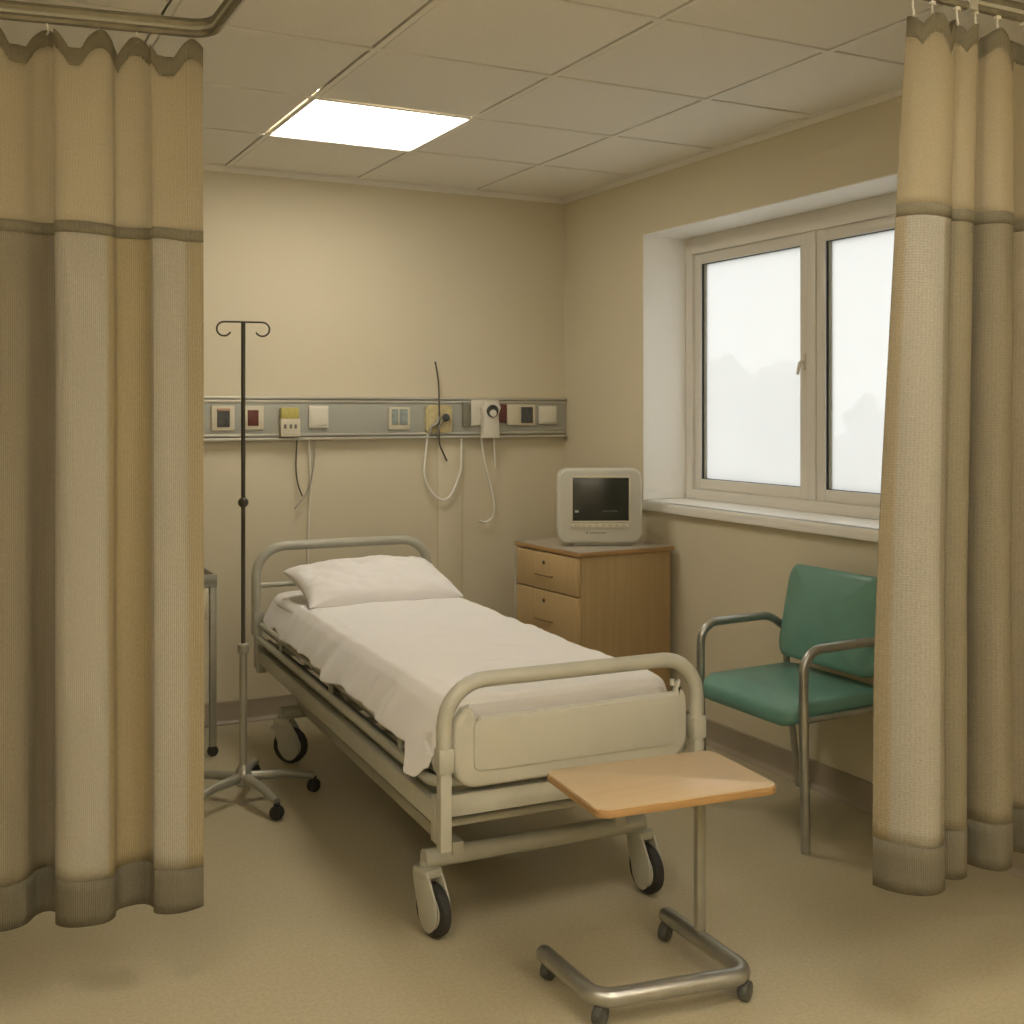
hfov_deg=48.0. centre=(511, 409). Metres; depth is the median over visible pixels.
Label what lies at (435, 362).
cable
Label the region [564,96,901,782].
wall
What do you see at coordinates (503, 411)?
outlet
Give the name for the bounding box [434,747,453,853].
socket
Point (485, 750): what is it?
hospital bed
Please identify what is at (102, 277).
privacy curtain
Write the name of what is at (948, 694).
privacy curtain
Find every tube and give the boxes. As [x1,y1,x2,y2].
[294,440,315,508]
[423,434,462,500]
[479,438,494,522]
[493,438,495,467]
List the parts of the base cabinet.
handle, drawer, drawer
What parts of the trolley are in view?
drawer, post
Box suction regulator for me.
[425,405,451,434]
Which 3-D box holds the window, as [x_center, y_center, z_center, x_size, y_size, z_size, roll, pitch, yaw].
[1.182,-0.188,4.939,0.356,1.352,1.800,0,0,-27]
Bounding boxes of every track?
[0,0,244,37]
[923,0,1023,21]
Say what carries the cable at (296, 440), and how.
hanging from the plug adapter
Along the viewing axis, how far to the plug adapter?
5.58 m
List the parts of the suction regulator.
knob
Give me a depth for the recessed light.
4.75 m
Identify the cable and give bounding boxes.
[295,440,302,496]
[307,440,311,563]
[435,362,447,460]
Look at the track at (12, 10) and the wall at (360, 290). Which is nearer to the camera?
the track at (12, 10)
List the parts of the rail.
socket plate, socket plate, socket plate, socket plate, socket plate, socket plate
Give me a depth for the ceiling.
3.99 m
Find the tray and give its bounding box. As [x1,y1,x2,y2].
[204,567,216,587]
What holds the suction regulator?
attached to the rail
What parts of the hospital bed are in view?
lift arm, head rail, foot panel, foot rail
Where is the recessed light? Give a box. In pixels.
[269,91,467,149]
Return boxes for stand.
[204,321,320,820]
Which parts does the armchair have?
seat, leg, backrest, rail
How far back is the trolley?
4.97 m
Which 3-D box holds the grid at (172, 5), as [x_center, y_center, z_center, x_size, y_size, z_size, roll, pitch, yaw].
[-0.157,-1.170,2.128,4.669,0.008,7.128,0,0,-27]
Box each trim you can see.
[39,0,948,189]
[203,85,902,203]
[437,438,461,597]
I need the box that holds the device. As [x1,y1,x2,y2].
[480,402,500,437]
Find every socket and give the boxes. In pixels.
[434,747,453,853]
[687,714,705,808]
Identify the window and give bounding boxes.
[642,173,897,541]
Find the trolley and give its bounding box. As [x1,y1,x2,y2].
[204,567,218,756]
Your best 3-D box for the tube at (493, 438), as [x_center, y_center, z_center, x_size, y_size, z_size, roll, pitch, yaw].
[-0.094,0.227,6.126,0.011,0.167,0.030,0,0,26]
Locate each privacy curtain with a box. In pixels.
[0,23,203,931]
[872,0,1023,895]
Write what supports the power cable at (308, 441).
attached to the wall at (360, 290)
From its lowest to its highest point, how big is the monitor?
0.362 m
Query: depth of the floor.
3.33 m
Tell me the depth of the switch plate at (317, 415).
5.67 m
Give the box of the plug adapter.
[279,408,299,436]
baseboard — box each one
[204,693,347,726]
[686,710,1023,879]
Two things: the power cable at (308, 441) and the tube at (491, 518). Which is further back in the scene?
the tube at (491, 518)
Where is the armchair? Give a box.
[696,564,876,855]
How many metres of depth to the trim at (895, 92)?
5.58 m
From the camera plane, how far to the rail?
5.81 m
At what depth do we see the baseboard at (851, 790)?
4.69 m
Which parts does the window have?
sash, pane, sill, handle, sash, pane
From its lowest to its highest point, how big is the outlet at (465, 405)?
0.130 m
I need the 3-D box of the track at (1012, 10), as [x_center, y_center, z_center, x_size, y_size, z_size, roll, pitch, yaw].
[1.234,-1.081,2.748,0.650,0.175,1.526,0,0,29]
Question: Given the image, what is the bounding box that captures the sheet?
[279,597,666,776]
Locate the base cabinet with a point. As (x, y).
(611, 600)
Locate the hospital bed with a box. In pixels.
[251,535,705,937]
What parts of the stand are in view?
leg, leg, height knob, leg, leg, leg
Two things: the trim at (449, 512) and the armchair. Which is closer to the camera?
the armchair
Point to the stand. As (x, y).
(249, 773)
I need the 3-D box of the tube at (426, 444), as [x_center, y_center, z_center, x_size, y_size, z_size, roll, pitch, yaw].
[-0.359,0.299,5.990,0.224,0.351,0.012,0,0,-27]
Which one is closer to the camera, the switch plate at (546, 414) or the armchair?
the armchair
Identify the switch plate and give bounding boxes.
[308,406,327,427]
[538,406,556,423]
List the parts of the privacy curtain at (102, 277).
net panel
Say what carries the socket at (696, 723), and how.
attached to the hospital bed
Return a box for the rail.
[204,396,566,440]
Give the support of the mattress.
on the hospital bed
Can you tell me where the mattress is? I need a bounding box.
[263,590,663,716]
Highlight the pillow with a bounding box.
[283,555,463,608]
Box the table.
[536,751,775,1023]
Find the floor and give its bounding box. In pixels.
[0,710,1023,1023]
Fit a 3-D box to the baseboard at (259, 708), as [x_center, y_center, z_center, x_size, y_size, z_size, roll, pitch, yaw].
[-1.780,1.448,5.281,4.669,0.105,0.035,0,0,-27]
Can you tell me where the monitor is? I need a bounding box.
[556,468,641,545]
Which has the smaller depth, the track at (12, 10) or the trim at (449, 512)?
the track at (12, 10)
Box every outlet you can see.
[462,402,469,426]
[499,404,506,422]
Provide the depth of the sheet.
3.81 m
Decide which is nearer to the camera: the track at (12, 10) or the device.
the track at (12, 10)
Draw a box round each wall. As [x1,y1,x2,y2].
[203,159,563,703]
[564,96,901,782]
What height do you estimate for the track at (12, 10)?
0.213 m
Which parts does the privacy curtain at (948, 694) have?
net panel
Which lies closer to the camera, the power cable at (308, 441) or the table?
the table
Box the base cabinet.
[514,538,673,691]
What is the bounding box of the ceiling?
[0,0,1023,196]
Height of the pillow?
0.177 m
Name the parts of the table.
frame, post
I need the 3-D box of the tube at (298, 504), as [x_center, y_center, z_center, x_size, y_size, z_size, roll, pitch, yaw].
[-1.018,0.316,5.657,0.110,0.337,0.008,0,0,-27]

